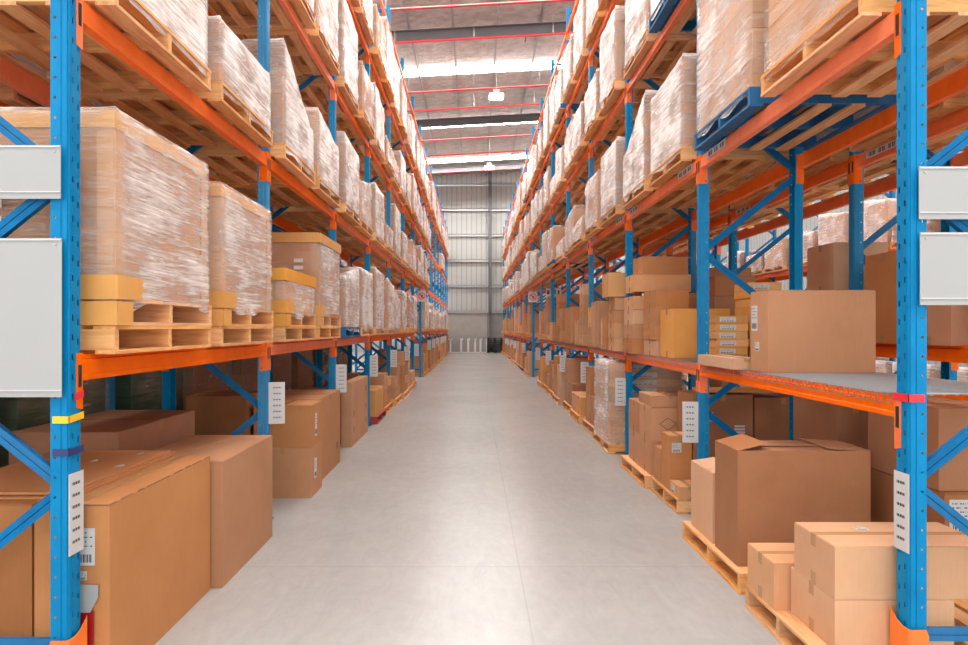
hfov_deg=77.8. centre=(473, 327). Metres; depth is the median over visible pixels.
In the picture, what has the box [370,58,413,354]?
rack
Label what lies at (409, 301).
load
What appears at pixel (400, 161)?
load
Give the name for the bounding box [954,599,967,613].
pallet
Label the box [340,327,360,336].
pallet
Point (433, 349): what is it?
carton
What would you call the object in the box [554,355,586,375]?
carton
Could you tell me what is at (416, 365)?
carton
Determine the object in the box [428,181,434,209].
load
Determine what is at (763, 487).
carton
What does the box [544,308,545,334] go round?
carton
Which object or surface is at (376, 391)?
carton
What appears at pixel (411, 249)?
load
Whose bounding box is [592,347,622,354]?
deck
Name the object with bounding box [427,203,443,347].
rack
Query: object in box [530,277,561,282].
pallet
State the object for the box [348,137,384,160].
pallet
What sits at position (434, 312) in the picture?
load
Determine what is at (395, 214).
load
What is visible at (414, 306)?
load
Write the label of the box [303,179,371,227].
load
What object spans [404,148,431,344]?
rack
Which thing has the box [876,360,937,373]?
load
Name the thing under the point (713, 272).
carton
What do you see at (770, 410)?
carton
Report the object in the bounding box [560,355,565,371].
card
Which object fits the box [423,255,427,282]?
load
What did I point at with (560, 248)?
load
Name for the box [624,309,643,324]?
carton
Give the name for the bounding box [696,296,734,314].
carton
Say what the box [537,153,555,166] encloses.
pallet
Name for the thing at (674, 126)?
load
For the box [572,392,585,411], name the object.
carton
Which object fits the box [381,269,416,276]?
pallet
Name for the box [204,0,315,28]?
pallet
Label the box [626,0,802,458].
rack
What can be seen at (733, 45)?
load
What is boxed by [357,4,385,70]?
load
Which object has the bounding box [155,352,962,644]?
floor
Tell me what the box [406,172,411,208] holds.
load
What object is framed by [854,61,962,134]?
load
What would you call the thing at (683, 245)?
pallet
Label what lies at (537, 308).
carton
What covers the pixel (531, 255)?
load
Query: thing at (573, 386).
carton
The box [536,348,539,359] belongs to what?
card
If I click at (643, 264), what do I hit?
carton
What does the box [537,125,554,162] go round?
load
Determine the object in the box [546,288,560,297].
aisle sign
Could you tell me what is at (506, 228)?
load
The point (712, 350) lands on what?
carton
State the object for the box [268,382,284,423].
card
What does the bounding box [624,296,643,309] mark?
carton
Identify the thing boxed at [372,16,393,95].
load
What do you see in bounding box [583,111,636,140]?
pallet
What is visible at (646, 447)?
carton
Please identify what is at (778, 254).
load
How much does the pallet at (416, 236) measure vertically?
0.147 m
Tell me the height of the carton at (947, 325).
0.500 m
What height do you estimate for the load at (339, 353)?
1.488 m
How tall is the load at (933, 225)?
0.640 m
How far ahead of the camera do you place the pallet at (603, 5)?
9.86 m
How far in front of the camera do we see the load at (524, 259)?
24.75 m
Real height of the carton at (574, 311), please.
0.800 m
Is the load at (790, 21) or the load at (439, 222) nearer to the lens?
the load at (790, 21)
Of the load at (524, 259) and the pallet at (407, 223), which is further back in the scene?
the load at (524, 259)
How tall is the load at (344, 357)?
1.494 m
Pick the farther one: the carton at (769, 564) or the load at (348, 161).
the load at (348, 161)
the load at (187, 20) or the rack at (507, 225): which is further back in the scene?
the rack at (507, 225)
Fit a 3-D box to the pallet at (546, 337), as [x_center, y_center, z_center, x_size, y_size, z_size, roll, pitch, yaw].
[2.650,0.270,17.785,1.140,0.147,1.140,0,0,0]
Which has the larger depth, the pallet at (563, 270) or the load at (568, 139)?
the pallet at (563, 270)
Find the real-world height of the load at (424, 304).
1.208 m
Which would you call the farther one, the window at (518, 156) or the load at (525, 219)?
the window at (518, 156)
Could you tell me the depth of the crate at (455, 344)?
45.10 m
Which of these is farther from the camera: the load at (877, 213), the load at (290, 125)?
the load at (877, 213)
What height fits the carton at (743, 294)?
0.079 m
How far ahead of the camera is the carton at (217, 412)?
6.45 m
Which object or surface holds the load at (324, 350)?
on the pallet
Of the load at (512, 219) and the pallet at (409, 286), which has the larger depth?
the load at (512, 219)
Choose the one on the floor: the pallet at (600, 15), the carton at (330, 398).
the carton at (330, 398)
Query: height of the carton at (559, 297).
0.200 m
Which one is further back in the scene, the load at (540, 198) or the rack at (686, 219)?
the load at (540, 198)
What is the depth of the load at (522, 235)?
25.94 m
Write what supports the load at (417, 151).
on the pallet at (416, 170)
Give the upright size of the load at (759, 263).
0.640 m
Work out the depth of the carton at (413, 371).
18.99 m
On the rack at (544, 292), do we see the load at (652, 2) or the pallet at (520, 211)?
the pallet at (520, 211)
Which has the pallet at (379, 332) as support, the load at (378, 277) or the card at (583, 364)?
the load at (378, 277)
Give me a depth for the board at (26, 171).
2.90 m
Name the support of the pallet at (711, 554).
on the floor
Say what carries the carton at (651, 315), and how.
on the carton at (650, 330)
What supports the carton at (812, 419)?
on the carton
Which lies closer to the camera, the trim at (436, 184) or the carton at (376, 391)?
the carton at (376, 391)
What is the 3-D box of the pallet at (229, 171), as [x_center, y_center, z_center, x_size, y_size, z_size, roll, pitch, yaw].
[-2.430,-1.748,6.481,1.140,0.147,1.140,0,0,0]
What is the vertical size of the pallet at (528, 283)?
0.147 m
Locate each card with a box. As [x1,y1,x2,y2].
[69,470,83,556]
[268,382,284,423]
[336,364,346,391]
[370,355,377,376]
[391,350,396,366]
[404,346,409,360]
[414,344,418,355]
[427,340,430,349]
[522,343,525,352]
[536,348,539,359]
[546,351,550,364]
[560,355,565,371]
[581,362,588,382]
[615,378,625,405]
[682,402,697,442]
[894,470,908,553]
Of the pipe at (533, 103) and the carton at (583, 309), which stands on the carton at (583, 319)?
the carton at (583, 309)
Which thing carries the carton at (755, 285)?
on the carton
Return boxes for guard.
[49,616,86,644]
[890,606,928,644]
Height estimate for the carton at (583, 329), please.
0.200 m
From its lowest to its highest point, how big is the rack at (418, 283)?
9.460 m
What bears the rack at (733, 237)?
on the floor
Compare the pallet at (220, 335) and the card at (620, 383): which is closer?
the pallet at (220, 335)
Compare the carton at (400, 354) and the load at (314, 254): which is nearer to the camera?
the load at (314, 254)
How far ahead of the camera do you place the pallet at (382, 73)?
11.96 m
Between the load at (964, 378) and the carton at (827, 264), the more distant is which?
the load at (964, 378)
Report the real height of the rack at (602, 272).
9.460 m
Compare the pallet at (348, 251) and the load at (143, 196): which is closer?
the load at (143, 196)
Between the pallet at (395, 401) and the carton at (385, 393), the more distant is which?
the pallet at (395, 401)
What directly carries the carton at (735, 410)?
on the pallet at (681, 506)
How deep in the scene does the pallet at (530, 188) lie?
23.14 m
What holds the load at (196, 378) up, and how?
on the pallet
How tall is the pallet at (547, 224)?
0.147 m
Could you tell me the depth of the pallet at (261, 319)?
5.13 m
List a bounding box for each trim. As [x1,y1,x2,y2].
[341,259,624,261]
[402,0,441,177]
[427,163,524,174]
[436,184,518,185]
[439,285,578,286]
[442,209,512,210]
[448,234,504,235]
[448,311,509,312]
[450,0,463,175]
[485,0,499,174]
[488,171,491,312]
[507,2,546,173]
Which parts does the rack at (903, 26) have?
number plate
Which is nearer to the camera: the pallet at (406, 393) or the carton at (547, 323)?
the pallet at (406, 393)
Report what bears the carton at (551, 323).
on the deck
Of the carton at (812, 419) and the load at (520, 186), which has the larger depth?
the load at (520, 186)
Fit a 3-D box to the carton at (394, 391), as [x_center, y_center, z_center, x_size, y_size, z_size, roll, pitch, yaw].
[-2.256,1.567,14.589,0.736,0.270,0.520,0,0,0]
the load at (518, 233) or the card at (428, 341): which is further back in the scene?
the load at (518, 233)
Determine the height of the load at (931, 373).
1.082 m
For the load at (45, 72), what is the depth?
4.69 m
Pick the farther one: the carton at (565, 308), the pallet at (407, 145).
the pallet at (407, 145)
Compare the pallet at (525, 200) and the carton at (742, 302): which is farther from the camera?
the pallet at (525, 200)
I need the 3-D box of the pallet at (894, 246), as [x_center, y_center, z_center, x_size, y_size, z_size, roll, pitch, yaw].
[9.422,-1.748,12.189,1.140,0.147,1.140,0,0,0]
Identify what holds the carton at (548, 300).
on the carton at (548, 312)
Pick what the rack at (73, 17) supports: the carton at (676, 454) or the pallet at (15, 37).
the pallet at (15, 37)
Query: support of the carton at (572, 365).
on the carton
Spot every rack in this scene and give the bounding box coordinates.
[0,0,268,644]
[0,101,10,106]
[105,376,114,410]
[162,0,335,518]
[229,361,231,389]
[270,0,369,388]
[316,0,390,425]
[339,259,364,364]
[347,5,403,375]
[355,339,391,371]
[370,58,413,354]
[383,96,421,369]
[395,125,426,376]
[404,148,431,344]
[410,166,435,352]
[416,180,438,343]
[422,193,441,336]
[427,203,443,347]
[429,212,445,336]
[432,220,447,336]
[503,220,518,337]
[505,212,520,338]
[507,203,524,338]
[510,193,530,341]
[513,181,535,341]
[516,166,539,341]
[520,148,549,350]
[526,126,558,376]
[532,98,570,355]
[540,60,586,359]
[551,7,608,358]
[561,269,598,359]
[566,0,641,365]
[572,260,615,358]
[587,258,621,358]
[589,0,695,454]
[609,262,631,271]
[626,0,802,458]
[631,239,720,385]
[667,205,791,386]
[686,242,738,267]
[698,0,967,640]
[729,118,956,379]
[737,229,775,281]
[756,200,823,289]
[803,174,894,365]
[851,106,967,369]
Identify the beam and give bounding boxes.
[391,21,573,41]
[415,113,539,127]
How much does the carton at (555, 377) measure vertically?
0.500 m
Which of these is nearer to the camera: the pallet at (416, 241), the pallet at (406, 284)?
the pallet at (406, 284)
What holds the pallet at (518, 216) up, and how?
on the rack at (538, 294)
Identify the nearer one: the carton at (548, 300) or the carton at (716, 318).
the carton at (716, 318)
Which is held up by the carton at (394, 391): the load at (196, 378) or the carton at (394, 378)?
the carton at (394, 378)
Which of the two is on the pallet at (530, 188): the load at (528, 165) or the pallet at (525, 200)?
the load at (528, 165)
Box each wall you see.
[341,171,696,310]
[352,313,578,351]
[710,151,967,368]
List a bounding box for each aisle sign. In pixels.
[417,290,425,301]
[528,292,536,301]
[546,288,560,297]
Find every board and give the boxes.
[0,145,60,198]
[0,238,61,396]
[919,166,967,218]
[920,232,967,304]
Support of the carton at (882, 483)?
on the pallet
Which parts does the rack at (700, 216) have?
number plate, number plate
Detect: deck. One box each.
[566,343,587,348]
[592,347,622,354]
[626,353,696,367]
[700,364,967,403]
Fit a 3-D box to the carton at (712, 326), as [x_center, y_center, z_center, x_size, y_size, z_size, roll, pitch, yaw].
[2.561,-0.009,6.099,0.320,0.077,0.302,0,0,0]
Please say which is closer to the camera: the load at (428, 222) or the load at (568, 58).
the load at (568, 58)
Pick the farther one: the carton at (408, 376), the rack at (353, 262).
the carton at (408, 376)
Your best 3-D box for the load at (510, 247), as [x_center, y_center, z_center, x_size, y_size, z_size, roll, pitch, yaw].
[2.651,-4.241,35.890,1.175,1.336,1.176,0,0,0]
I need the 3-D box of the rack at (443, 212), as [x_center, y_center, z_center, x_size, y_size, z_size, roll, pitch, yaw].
[-2.480,-2.880,40.733,1.060,9.460,2.875,0,0,0]
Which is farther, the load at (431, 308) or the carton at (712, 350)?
the load at (431, 308)
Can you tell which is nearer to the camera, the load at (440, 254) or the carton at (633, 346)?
the carton at (633, 346)
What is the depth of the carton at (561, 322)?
14.48 m
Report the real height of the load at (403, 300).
1.082 m
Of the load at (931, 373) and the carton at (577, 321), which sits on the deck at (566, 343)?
the carton at (577, 321)
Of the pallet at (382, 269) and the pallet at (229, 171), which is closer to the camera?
the pallet at (229, 171)
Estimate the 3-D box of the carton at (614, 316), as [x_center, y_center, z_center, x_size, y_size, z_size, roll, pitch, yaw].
[2.238,-0.168,9.021,0.362,0.200,0.380,0,0,0]
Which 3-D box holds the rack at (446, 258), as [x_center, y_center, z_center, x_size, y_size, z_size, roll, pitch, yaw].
[-2.480,-2.880,43.576,1.060,9.460,2.960,0,0,0]
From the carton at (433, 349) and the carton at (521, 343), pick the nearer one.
the carton at (521, 343)
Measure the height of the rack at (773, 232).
9.460 m
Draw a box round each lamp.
[484,138,494,169]
[489,52,503,99]
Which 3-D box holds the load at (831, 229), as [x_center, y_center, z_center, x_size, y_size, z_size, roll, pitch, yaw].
[9.479,-2.337,15.002,1.165,1.208,1.166,0,0,0]
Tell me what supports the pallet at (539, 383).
on the floor
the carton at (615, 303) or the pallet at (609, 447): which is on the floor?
the pallet at (609, 447)
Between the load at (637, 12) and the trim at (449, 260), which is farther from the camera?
the trim at (449, 260)
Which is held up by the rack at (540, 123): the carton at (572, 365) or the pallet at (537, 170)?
the pallet at (537, 170)
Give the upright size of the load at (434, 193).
1.336 m
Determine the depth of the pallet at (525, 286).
24.70 m
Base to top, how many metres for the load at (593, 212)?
1.048 m
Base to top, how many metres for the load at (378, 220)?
1.082 m
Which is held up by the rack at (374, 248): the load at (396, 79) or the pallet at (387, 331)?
the pallet at (387, 331)
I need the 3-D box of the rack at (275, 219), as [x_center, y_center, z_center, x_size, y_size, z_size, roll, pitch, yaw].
[-2.480,-2.880,9.934,1.060,9.460,2.875,0,0,0]
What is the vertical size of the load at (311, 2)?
1.358 m
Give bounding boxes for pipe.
[385,0,579,10]
[394,32,572,43]
[405,84,549,93]
[407,103,543,111]
[418,134,538,141]
[427,150,528,156]
[427,168,520,173]
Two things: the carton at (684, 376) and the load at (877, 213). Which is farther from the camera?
the load at (877, 213)
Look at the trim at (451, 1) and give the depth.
27.17 m
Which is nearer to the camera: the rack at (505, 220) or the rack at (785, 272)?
the rack at (785, 272)
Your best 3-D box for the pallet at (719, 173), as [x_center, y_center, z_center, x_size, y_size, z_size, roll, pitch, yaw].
[2.650,-1.748,6.585,1.140,0.147,1.140,0,0,0]
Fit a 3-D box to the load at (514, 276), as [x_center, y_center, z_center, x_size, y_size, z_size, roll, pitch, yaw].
[2.642,-2.265,31.781,1.165,1.070,1.162,0,0,0]
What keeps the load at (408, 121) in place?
on the pallet at (407, 145)
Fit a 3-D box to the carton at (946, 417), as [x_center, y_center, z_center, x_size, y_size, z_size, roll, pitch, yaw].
[3.385,0.790,4.250,0.730,0.541,0.702,0,0,0]
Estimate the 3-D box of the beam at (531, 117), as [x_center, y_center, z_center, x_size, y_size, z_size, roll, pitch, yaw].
[1.000,-11.520,33.200,34.020,2.270,0.400,0,0,0]
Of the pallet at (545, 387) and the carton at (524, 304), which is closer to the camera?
the pallet at (545, 387)
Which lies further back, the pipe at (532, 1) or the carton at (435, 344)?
the carton at (435, 344)
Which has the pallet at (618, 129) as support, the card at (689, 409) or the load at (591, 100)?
the load at (591, 100)
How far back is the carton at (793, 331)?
4.57 m
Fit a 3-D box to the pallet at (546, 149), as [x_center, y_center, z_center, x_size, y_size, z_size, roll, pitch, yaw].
[2.670,-5.338,17.800,1.140,0.147,1.140,0,0,0]
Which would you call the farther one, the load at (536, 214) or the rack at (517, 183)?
the rack at (517, 183)
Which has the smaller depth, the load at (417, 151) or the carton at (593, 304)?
the carton at (593, 304)
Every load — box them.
[0,0,207,76]
[0,107,209,324]
[0,378,107,467]
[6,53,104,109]
[87,15,270,136]
[115,367,182,409]
[180,38,313,175]
[183,361,228,409]
[204,181,271,325]
[218,0,313,20]
[227,0,338,64]
[232,357,260,389]
[238,107,338,199]
[255,268,315,326]
[271,232,340,326]
[273,353,290,388]
[278,0,358,105]
[291,350,311,388]
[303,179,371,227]
[307,60,374,132]
[312,348,327,386]
[327,347,341,383]
[336,131,359,220]
[339,267,372,331]
[339,269,359,331]
[342,345,352,363]
[344,266,384,331]
[348,82,384,155]
[356,0,372,37]
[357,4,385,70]
[358,156,399,183]
[361,135,393,167]
[370,182,384,243]
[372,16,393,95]
[383,203,400,258]
[384,223,392,250]
[384,278,394,329]
[385,53,399,118]
[392,112,411,149]
[393,78,407,133]
[393,150,405,197]
[394,292,400,329]
[395,290,407,329]
[397,295,412,329]
[400,231,407,263]
[404,114,415,161]
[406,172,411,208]
[407,173,417,216]
[407,239,415,272]
[407,253,412,268]
[409,295,417,329]
[410,136,420,172]
[414,245,423,279]
[416,191,420,223]
[416,258,420,276]
[416,302,427,329]
[419,143,423,180]
[419,202,423,228]
[422,206,426,235]
[423,160,426,190]
[423,249,442,266]
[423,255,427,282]
[426,175,428,199]
[426,214,428,240]
[426,298,428,328]
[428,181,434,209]
[428,185,430,205]
[428,222,430,245]
[428,311,432,328]
[429,303,433,327]
[434,193,435,217]
[434,312,435,328]
[436,201,438,227]
[436,308,438,327]
[438,209,440,231]
[504,228,506,248]
[506,255,507,271]
[508,245,511,263]
[508,279,512,297]
[509,282,512,295]
[511,211,513,230]
[512,240,515,261]
[512,275,515,292]
[515,236,516,256]
[515,271,520,293]
[516,190,518,215]
[517,233,519,251]
[518,183,522,212]
[519,220,524,249]
[520,232,523,245]
[521,262,523,287]
[523,173,527,199]
[524,213,527,241]
[524,259,525,284]
[526,212,530,234]
[526,251,531,283]
[527,161,539,191]
[529,145,545,183]
[530,250,536,280]
[531,199,534,229]
[533,141,537,174]
[533,251,539,277]
[534,190,539,224]
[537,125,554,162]
[538,186,543,216]
[538,256,541,272]
[541,230,548,269]
[543,96,565,151]
[543,166,555,206]
[547,225,565,263]
[549,75,565,136]
[549,173,582,197]
[554,63,583,118]
[555,146,585,187]
[556,237,564,258]
[563,34,594,97]
[564,114,594,172]
[565,205,585,250]
[572,101,610,156]
[572,215,586,243]
[573,0,599,72]
[584,69,649,133]
[585,169,645,233]
[586,0,603,42]
[594,358,683,443]
[599,5,660,108]
[601,136,634,219]
[623,90,730,201]
[625,0,696,70]
[650,0,696,22]
[650,53,775,178]
[696,0,875,137]
[727,250,760,267]
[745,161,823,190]
[746,254,764,271]
[764,229,817,268]
[765,0,967,78]
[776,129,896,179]
[803,230,817,262]
[818,212,848,245]
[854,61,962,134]
[861,198,896,242]
[876,357,888,365]
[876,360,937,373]
[891,219,940,244]
[892,362,967,395]
[957,367,967,381]
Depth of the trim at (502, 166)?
43.28 m
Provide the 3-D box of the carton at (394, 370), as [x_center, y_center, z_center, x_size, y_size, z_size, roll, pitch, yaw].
[-2.166,1.027,15.119,0.557,0.270,0.507,0,0,0]
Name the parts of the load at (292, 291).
carton lid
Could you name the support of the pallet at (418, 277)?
on the rack at (418, 283)
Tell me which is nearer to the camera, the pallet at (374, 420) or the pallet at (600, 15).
the pallet at (600, 15)
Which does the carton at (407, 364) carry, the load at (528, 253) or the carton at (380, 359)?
the carton at (380, 359)
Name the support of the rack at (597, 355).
on the floor
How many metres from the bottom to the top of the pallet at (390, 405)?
0.147 m
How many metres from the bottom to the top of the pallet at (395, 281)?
0.147 m
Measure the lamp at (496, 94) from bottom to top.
1.902 m
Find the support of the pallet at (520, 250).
on the rack at (544, 292)
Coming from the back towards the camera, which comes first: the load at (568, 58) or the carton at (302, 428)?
the load at (568, 58)
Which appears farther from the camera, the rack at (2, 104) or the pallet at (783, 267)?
the pallet at (783, 267)
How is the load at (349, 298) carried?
on the pallet at (344, 332)
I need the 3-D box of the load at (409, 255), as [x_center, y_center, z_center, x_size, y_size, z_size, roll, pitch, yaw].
[-2.437,-2.037,17.687,1.161,0.613,1.163,0,0,0]
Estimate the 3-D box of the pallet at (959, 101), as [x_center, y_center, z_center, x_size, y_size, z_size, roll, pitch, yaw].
[4.130,-1.748,5.124,1.140,0.147,1.140,0,0,0]
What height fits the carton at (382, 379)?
0.360 m
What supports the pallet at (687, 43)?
on the rack at (700, 216)
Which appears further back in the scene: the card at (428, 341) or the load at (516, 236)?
the load at (516, 236)
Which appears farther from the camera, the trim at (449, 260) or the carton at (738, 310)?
the trim at (449, 260)
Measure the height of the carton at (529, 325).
0.359 m
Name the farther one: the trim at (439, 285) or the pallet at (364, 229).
the trim at (439, 285)
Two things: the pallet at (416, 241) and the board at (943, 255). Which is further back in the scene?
the pallet at (416, 241)
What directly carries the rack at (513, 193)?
on the floor
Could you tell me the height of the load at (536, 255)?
0.944 m
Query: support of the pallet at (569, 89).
on the rack at (591, 292)
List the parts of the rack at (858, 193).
number plate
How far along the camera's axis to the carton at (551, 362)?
16.59 m
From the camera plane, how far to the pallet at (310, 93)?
9.22 m
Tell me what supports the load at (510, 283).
on the pallet
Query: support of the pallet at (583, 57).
on the rack at (591, 292)
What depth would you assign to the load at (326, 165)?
7.50 m
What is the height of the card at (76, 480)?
0.400 m
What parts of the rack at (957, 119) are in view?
number plate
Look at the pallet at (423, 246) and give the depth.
25.88 m
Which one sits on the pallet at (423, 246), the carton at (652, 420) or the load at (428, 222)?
the load at (428, 222)
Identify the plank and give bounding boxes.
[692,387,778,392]
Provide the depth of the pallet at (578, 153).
12.15 m
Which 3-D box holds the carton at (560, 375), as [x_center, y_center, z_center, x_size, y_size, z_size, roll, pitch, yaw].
[2.466,1.302,14.684,0.800,0.800,0.499,0,0,0]
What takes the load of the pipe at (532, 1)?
hanging from the trim
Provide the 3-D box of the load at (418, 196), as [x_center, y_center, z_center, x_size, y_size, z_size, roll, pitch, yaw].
[-2.438,-4.114,20.458,1.176,1.082,1.181,0,0,0]
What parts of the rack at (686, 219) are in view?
number plate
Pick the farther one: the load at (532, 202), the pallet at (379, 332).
the load at (532, 202)
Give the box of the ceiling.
[373,0,579,175]
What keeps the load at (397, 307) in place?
on the pallet
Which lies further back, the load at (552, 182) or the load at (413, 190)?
the load at (413, 190)
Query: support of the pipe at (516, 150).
hanging from the trim
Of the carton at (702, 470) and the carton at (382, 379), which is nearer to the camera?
the carton at (702, 470)
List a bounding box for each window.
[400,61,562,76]
[422,122,537,128]
[427,155,529,163]
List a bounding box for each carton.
[0,450,176,498]
[0,499,41,636]
[9,410,194,464]
[34,456,209,644]
[155,435,271,587]
[186,390,260,434]
[254,400,321,447]
[272,440,321,497]
[285,389,339,478]
[307,387,340,444]
[341,375,367,446]
[347,372,387,390]
[370,385,382,416]
[377,349,409,361]
[378,362,409,374]
[378,363,399,374]
[383,351,404,365]
[383,388,387,406]
[391,375,397,387]
[391,386,397,398]
[400,365,404,378]
[400,378,404,392]
[407,374,409,387]
[410,353,424,362]
[410,363,424,372]
[410,370,414,382]
[414,339,434,363]
[415,343,426,352]
[416,340,430,367]
[429,337,440,358]
[435,344,436,361]
[514,307,520,331]
[518,308,520,331]
[519,342,538,364]
[521,343,539,366]
[522,343,537,367]
[523,303,544,332]
[524,313,527,332]
[527,351,544,372]
[528,324,538,332]
[529,305,545,313]
[529,314,538,323]
[539,312,543,322]
[540,356,548,382]
[541,323,543,333]
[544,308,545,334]
[545,372,548,384]
[546,297,555,309]
[546,310,555,321]
[546,322,549,334]
[549,360,553,389]
[550,322,552,340]
[553,322,556,340]
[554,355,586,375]
[554,375,556,395]
[556,294,579,301]
[556,302,578,309]
[557,364,564,398]
[559,309,564,319]
[559,320,564,330]
[560,331,564,341]
[565,308,566,342]
[565,358,596,380]
[565,380,580,403]
[567,307,569,342]
[569,382,585,405]
[570,307,578,343]
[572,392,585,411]
[575,320,578,344]
[576,395,585,415]
[579,284,601,294]
[579,294,607,304]
[579,304,587,314]
[579,315,587,324]
[579,325,587,334]
[579,335,587,345]
[586,366,595,394]
[586,393,595,422]
[588,307,591,326]
[588,327,591,346]
[591,396,595,425]
[592,302,594,346]
[595,301,608,347]
[601,318,601,348]
[602,272,641,297]
[602,317,608,349]
[608,310,624,323]
[608,323,623,337]
[609,297,624,309]
[609,337,622,350]
[623,324,642,338]
[623,338,643,353]
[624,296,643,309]
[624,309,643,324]
[625,274,690,292]
[629,398,639,433]
[629,428,638,464]
[633,256,687,274]
[639,402,677,440]
[639,434,661,474]
[643,323,659,339]
[644,290,688,308]
[644,308,673,323]
[644,339,659,355]
[654,445,661,482]
[660,308,729,357]
[662,431,691,489]
[678,390,752,459]
[682,374,686,389]
[689,293,695,307]
[691,457,714,543]
[696,268,750,291]
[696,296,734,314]
[706,276,755,296]
[706,315,747,322]
[706,331,747,338]
[706,339,747,346]
[706,346,747,354]
[709,323,747,330]
[709,378,749,386]
[715,433,870,566]
[734,282,780,291]
[734,290,763,299]
[735,298,750,306]
[735,306,750,314]
[748,393,791,439]
[748,543,793,609]
[751,290,875,372]
[791,567,953,644]
[793,396,867,449]
[794,522,967,598]
[807,242,887,289]
[865,251,896,343]
[868,396,967,490]
[871,467,967,531]
[921,305,967,345]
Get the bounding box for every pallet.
[0,0,210,91]
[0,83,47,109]
[80,81,272,146]
[80,299,211,325]
[80,326,210,353]
[175,326,272,345]
[181,143,315,184]
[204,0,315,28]
[212,308,273,326]
[228,177,340,207]
[229,23,339,74]
[246,313,315,326]
[251,327,315,341]
[273,203,360,225]
[273,224,287,231]
[292,76,358,113]
[296,219,372,237]
[307,109,374,138]
[315,327,340,338]
[322,315,340,326]
[336,233,384,247]
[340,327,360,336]
[341,243,393,255]
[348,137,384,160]
[350,0,360,6]
[352,4,373,44]
[352,252,401,262]
[356,46,386,78]
[358,157,394,176]
[359,176,400,191]
[360,327,373,335]
[361,258,407,267]
[370,76,393,101]
[370,409,385,423]
[374,327,384,334]
[378,264,412,272]
[381,101,399,122]
[381,188,406,201]
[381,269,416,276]
[383,401,392,413]
[384,120,407,138]
[384,200,411,211]
[385,327,395,333]
[391,139,411,154]
[391,273,421,279]
[391,277,423,282]
[391,394,401,405]
[394,153,415,165]
[397,280,427,285]
[400,209,417,219]
[400,218,420,227]
[400,389,408,398]
[404,226,423,233]
[404,231,426,239]
[404,283,429,287]
[406,165,420,177]
[410,237,428,243]
[414,175,423,186]
[414,242,430,248]
[415,371,426,376]
[417,185,426,195]
[427,207,434,214]
[427,266,442,269]
[516,214,525,220]
[518,207,530,214]
[519,249,539,252]
[520,242,539,248]
[521,203,530,209]
[523,194,531,202]
[524,238,539,244]
[524,283,550,287]
[525,371,538,376]
[526,232,539,239]
[526,280,555,285]
[526,333,538,336]
[527,187,539,195]
[529,176,543,186]
[530,225,550,233]
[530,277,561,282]
[533,166,554,178]
[533,273,565,280]
[534,218,565,227]
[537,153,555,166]
[537,380,544,387]
[538,209,565,220]
[538,271,575,276]
[541,265,582,272]
[542,334,549,339]
[543,140,564,155]
[543,200,582,212]
[543,384,548,391]
[547,259,594,267]
[549,123,565,140]
[549,188,586,202]
[552,394,564,404]
[554,103,579,124]
[555,175,587,191]
[556,252,603,262]
[562,77,587,103]
[563,401,571,411]
[564,161,601,177]
[564,244,621,256]
[569,408,585,423]
[571,139,613,161]
[572,234,635,248]
[573,48,599,79]
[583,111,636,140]
[583,419,595,435]
[584,220,662,238]
[585,9,606,47]
[593,430,624,452]
[598,0,624,10]
[598,79,665,116]
[599,204,689,226]
[621,179,735,208]
[621,455,653,487]
[623,29,696,78]
[633,247,687,255]
[643,236,712,248]
[648,0,696,32]
[648,146,791,187]
[651,477,690,513]
[665,225,753,238]
[682,521,747,594]
[694,87,896,150]
[706,206,788,226]
[730,184,848,208]
[745,585,967,644]
[751,269,788,276]
[761,0,967,96]
[764,265,806,272]
[774,147,938,187]
[849,91,967,150]
[890,241,896,248]
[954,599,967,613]
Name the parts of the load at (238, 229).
carton lid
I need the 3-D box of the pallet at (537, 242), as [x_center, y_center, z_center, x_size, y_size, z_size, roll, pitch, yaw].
[2.659,-3.588,24.713,1.140,0.147,1.140,0,0,0]
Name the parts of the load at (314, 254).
carton lid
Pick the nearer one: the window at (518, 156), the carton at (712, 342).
the carton at (712, 342)
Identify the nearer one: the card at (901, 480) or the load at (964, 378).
the card at (901, 480)
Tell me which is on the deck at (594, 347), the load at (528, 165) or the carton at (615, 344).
the carton at (615, 344)
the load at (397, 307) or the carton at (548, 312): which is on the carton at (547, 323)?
the carton at (548, 312)
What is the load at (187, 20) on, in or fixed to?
on the pallet at (15, 37)
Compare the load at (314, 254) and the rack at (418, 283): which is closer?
the load at (314, 254)
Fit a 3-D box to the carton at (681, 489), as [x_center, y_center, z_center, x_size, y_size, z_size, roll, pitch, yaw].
[2.154,1.641,6.110,0.232,0.123,0.282,0,0,0]
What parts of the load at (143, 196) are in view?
carton lid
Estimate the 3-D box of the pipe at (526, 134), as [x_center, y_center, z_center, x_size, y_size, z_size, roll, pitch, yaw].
[1.000,-11.273,34.700,34.004,2.425,0.084,0,0,0]
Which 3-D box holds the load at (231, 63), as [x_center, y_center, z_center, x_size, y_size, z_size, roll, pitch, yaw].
[-2.429,-2.058,5.000,1.157,0.650,1.157,0,0,0]
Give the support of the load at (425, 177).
on the pallet at (424, 191)
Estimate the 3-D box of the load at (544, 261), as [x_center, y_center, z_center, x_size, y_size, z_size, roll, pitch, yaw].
[2.628,-2.303,17.809,1.172,1.125,1.171,0,0,0]

